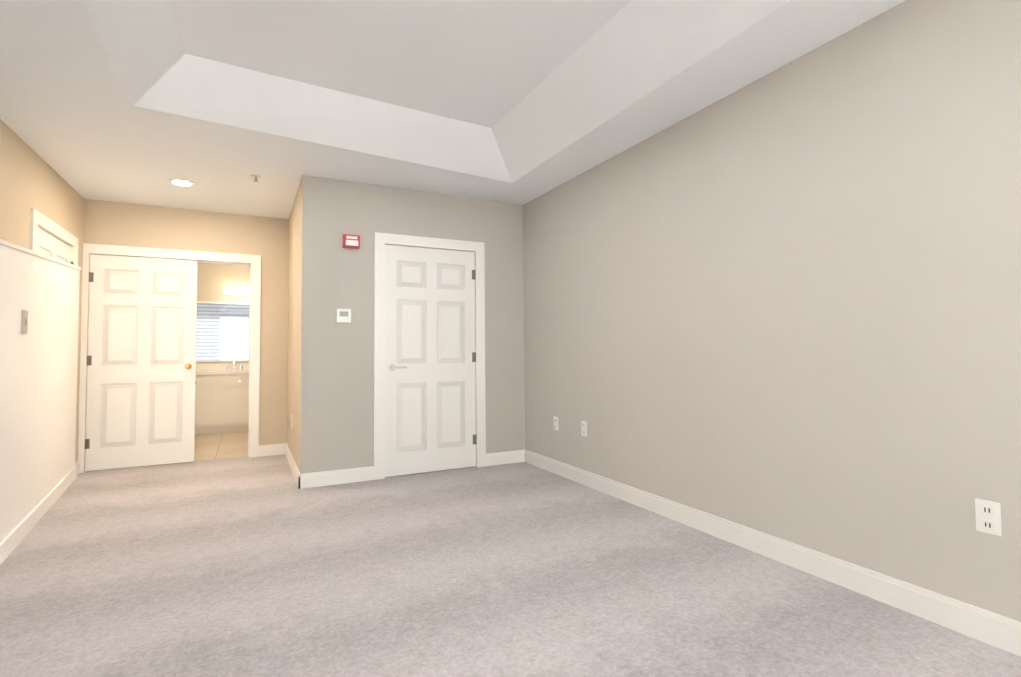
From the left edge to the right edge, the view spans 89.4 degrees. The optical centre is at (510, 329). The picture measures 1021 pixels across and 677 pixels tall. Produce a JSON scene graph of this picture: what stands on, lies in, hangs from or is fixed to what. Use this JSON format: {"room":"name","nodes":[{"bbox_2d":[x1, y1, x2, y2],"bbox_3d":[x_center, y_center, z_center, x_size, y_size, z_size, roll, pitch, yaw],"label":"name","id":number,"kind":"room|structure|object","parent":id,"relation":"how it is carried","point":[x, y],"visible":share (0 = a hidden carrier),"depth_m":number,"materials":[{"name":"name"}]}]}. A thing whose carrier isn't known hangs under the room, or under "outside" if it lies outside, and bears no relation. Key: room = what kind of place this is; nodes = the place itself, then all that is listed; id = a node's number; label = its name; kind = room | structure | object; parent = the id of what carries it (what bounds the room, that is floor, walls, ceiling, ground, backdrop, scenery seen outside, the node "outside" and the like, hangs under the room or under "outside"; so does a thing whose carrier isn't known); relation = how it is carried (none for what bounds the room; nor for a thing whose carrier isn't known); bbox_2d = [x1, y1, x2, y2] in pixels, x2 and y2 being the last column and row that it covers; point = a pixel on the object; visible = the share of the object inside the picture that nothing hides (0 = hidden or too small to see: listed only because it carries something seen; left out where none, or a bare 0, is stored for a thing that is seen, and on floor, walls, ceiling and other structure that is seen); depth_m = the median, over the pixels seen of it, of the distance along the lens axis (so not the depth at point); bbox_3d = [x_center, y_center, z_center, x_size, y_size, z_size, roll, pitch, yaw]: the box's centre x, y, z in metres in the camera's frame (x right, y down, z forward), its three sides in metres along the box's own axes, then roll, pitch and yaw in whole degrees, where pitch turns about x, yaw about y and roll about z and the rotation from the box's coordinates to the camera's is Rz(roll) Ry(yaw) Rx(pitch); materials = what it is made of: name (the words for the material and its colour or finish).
{"room":"empty bedroom","nodes":[
{"label":"empty bedroom","id":0,"kind":"room"},
{"bbox_2d":[0,239,81,564],"bbox_3d":[-3.106,0.324,3.410,0.271,1.862,2.763,1,-3,-27],"label":"wall","id":1,"kind":"structure","parent":0,"point":[39,307],"depth_m":3.28,"materials":[{"name":"white paint"}]},
{"bbox_2d":[0,119,84,461],"bbox_3d":[-2.322,-0.333,1.419,0.120,3.000,12.770,1,-3,-27],"label":"wall","id":2,"kind":"structure","parent":0,"point":[30,178],"depth_m":3.63,"materials":[{"name":"grey paint"}]},
{"bbox_2d":[30,208,77,265],"bbox_3d":[-3.671,0.226,4.048,0.156,2.120,1.080,1,-3,-27],"label":"trim","id":3,"kind":"structure","parent":2,"relation":"attached to","point":[42,221],"depth_m":3.93,"materials":[{"name":"white wood"}]},
{"bbox_2d":[37,227,72,263],"bbox_3d":[-3.633,0.269,4.071,0.049,2.018,0.903,1,-3,-27],"label":"closet door","id":4,"kind":"structure","parent":2,"relation":"in","point":[49,244],"depth_m":4.08,"materials":[{"name":"white"}]},
{"bbox_2d":[84,199,288,444],"bbox_3d":[-3.037,-0.168,5.345,2.180,3.000,0.120,1,-3,-27],"label":"wall","id":5,"kind":"structure","parent":0,"point":[139,225],"depth_m":5.44,"materials":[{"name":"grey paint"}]},
{"bbox_2d":[84,254,196,470],"bbox_3d":[-3.546,0.305,4.974,0.871,2.018,0.114,1,-3,-27],"label":"bathroom door","id":6,"kind":"structure","parent":5,"relation":"in","point":[141,377],"depth_m":4.99,"materials":[{"name":"white wood"}]},
{"bbox_2d":[78,243,260,472],"bbox_3d":[-3.361,0.268,5.160,1.535,2.120,0.156,1,-3,-27],"label":"door frame","id":7,"kind":"structure","parent":5,"relation":"attached to","point":[253,262],"depth_m":5.24,"materials":[{"name":"white wood"}]},
{"bbox_2d":[194,431,247,460],"bbox_3d":[-3.659,1.431,6.394,2.300,0.102,2.560,1,-3,-27],"label":"floor","id":8,"kind":"structure","parent":0,"point":[220,445],"depth_m":6.03,"materials":[{"name":"beige tile"}]},
{"bbox_2d":[195,374,218,434],"bbox_3d":[-4.286,1.014,7.067,0.513,0.800,0.578,1,-3,-27],"label":"base cabinet","id":9,"kind":"object","parent":8,"relation":"on","point":[206,385],"depth_m":6.88,"materials":[{"name":"beige wood"}]},
{"bbox_2d":[219,374,248,432],"bbox_3d":[-3.829,1.019,7.300,0.513,0.800,0.578,1,-3,-27],"label":"base cabinet","id":10,"kind":"object","parent":8,"relation":"on","point":[221,396],"depth_m":7.02,"materials":[{"name":"beige wood"}]},
{"bbox_2d":[196,370,248,373],"bbox_3d":[-4.059,0.597,7.197,2.052,0.040,0.586,1,-3,-27],"label":"countertop","id":11,"kind":"structure","parent":10,"relation":"on","point":[197,371],"depth_m":7.01,"materials":[{"name":"beige stone"}]},
{"bbox_2d":[196,263,249,363],"bbox_3d":[-4.226,0.082,7.536,2.060,2.700,0.120,1,-3,-27],"label":"wall","id":12,"kind":"structure","parent":0,"point":[213,280],"depth_m":7.51,"materials":[{"name":"grey paint"}]},
{"bbox_2d":[196,362,248,369],"bbox_3d":[-4.189,0.538,7.451,2.052,0.100,0.020,1,-3,-27],"label":"backsplash","id":13,"kind":"structure","parent":12,"relation":"attached to","point":[199,366],"depth_m":7.44,"materials":[{"name":"beige stone"}]},
{"bbox_2d":[196,301,249,361],"bbox_3d":[-4.350,0.037,7.394,1.140,0.870,0.018,1,-3,-27],"label":"vanity mirror","id":14,"kind":"object","parent":12,"relation":"attached to","point":[222,331],"visible":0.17,"depth_m":7.48,"materials":[{"name":"white mirror"}]},
{"bbox_2d":[223,287,249,295],"bbox_3d":[-3.898,-0.550,7.568,0.560,0.110,0.167,1,-3,-27],"label":"vanity light","id":15,"kind":"object","parent":12,"relation":"attached to","point":[235,291],"visible":0.6,"depth_m":7.49,"materials":[{"name":"white glass"}]},
{"bbox_2d":[287,182,300,468],"bbox_3d":[-2.028,-0.192,4.974,0.120,3.000,1.460,1,-3,-27],"label":"wall","id":16,"kind":"structure","parent":0,"point":[293,362],"depth_m":4.81,"materials":[{"name":"grey paint"}]},
{"bbox_2d":[283,443,298,488],"bbox_3d":[-2.045,1.246,4.825,0.015,0.115,1.595,1,-3,-27],"label":"baseboard","id":17,"kind":"structure","parent":16,"relation":"attached to","point":[294,469],"depth_m":4.75,"materials":[{"name":"white wood"}]},
{"bbox_2d":[299,175,524,473],"bbox_3d":[-0.809,-0.213,4.710,2.050,3.000,0.120,1,-3,-27],"label":"wall","id":18,"kind":"structure","parent":0,"point":[336,425],"depth_m":4.40,"materials":[{"name":"grey paint"}]},
{"bbox_2d":[299,466,373,488],"bbox_3d":[-1.416,1.218,4.259,0.570,0.115,0.015,1,-3,-27],"label":"baseboard","id":19,"kind":"structure","parent":18,"relation":"attached to","point":[333,477],"depth_m":4.24,"materials":[{"name":"white wood"}]},
{"bbox_2d":[336,309,350,322],"bbox_3d":[-1.396,-0.113,4.322,0.115,0.115,0.026,1,-3,-27],"label":"thermostat","id":20,"kind":"object","parent":18,"relation":"attached to","point":[343,315],"visible":0.98,"depth_m":4.31,"materials":[{"name":"white plastic"}]},
{"bbox_2d":[343,234,359,248],"bbox_3d":[-1.343,-0.743,4.360,0.135,0.105,0.058,1,-3,-27],"label":"fire alarm strobe","id":21,"kind":"object","parent":18,"relation":"attached to","point":[351,241],"visible":0.95,"depth_m":4.34,"materials":[{"name":"red plastic"}]},
{"bbox_2d":[374,232,485,479],"bbox_3d":[-0.738,0.228,4.726,1.040,2.120,0.156,1,-3,-27],"label":"door frame","id":22,"kind":"structure","parent":18,"relation":"attached to","point":[381,240],"depth_m":4.59,"materials":[{"name":"white wood"}]},
{"bbox_2d":[385,244,476,476],"bbox_3d":[-0.703,0.268,4.667,0.863,2.018,0.093,1,-3,-27],"label":"entry door","id":23,"kind":"structure","parent":18,"relation":"in","point":[430,416],"depth_m":4.67,"materials":[{"name":"white wood"}]},
{"bbox_2d":[486,450,522,465],"bbox_3d":[-0.057,1.234,4.952,0.400,0.115,0.015,1,-3,-27],"label":"baseboard","id":24,"kind":"structure","parent":18,"relation":"attached to","point":[499,458],"depth_m":4.94,"materials":[{"name":"white wood"}]},
{"bbox_2d":[0,0,905,218],"bbox_3d":[0.013,-1.580,1.196,4.050,0.353,10.390,1,-3,-27],"label":"ceiling","id":25,"kind":"structure","parent":0,"point":[218,103],"depth_m":3.08,"materials":[{"name":"white paint"}]},
{"bbox_2d":[169,179,193,186],"bbox_3d":[-2.792,-1.244,4.383,0.184,0.011,0.184,1,-3,-27],"label":"recessed light","id":26,"kind":"object","parent":25,"relation":"in","point":[182,182],"visible":0.96,"depth_m":4.36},
{"bbox_2d":[251,175,260,181],"bbox_3d":[-2.093,-1.238,4.246,0.070,0.046,0.070,1,-3,-27],"label":"sprinkler","id":27,"kind":"object","parent":25,"relation":"attached to","point":[255,177],"visible":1,"depth_m":4.24,"materials":[{"name":"metal"}]},
{"bbox_2d":[0,454,1020,676],"bbox_3d":[0.051,1.183,1.057,4.050,0.100,10.330,1,-3,-27],"label":"floor carpet","id":28,"kind":"object","parent":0,"point":[261,566],"depth_m":2.34,"materials":[{"name":"grey carpet"}]},
{"bbox_2d":[523,0,1020,621],"bbox_3d":[2.133,-0.375,1.337,0.120,3.000,8.810,1,-3,-27],"label":"wall","id":29,"kind":"structure","parent":0,"point":[783,302],"depth_m":2.46,"materials":[{"name":"grey paint"}]},
{"bbox_2d":[553,416,557,430],"bbox_3d":[0.400,0.832,4.561,0.009,0.118,0.072,1,-3,-27],"label":"electrical outlet","id":30,"kind":"object","parent":29,"relation":"attached to","point":[555,421],"visible":1,"depth_m":4.56,"materials":[{"name":"white plastic"}]},
{"bbox_2d":[581,421,586,436],"bbox_3d":[0.595,0.804,4.179,0.009,0.118,0.072,1,-3,-27],"label":"electrical outlet","id":31,"kind":"object","parent":29,"relation":"attached to","point":[583,428],"visible":1,"depth_m":4.17,"materials":[{"name":"white plastic"}]},
{"bbox_2d":[523,450,1020,656],"bbox_3d":[2.086,1.066,1.249,0.015,0.115,8.570,1,-3,-27],"label":"baseboard","id":32,"kind":"structure","parent":29,"relation":"attached to","point":[990,628],"depth_m":2.41,"materials":[{"name":"white wood"}]},
{"bbox_2d":[975,498,1001,535],"bbox_3d":[1.759,0.692,1.902,0.009,0.118,0.072,1,-3,-27],"label":"electrical outlet","id":33,"kind":"object","parent":29,"relation":"attached to","point":[988,516],"visible":1,"depth_m":1.90,"materials":[{"name":"white plastic"}]}
]}

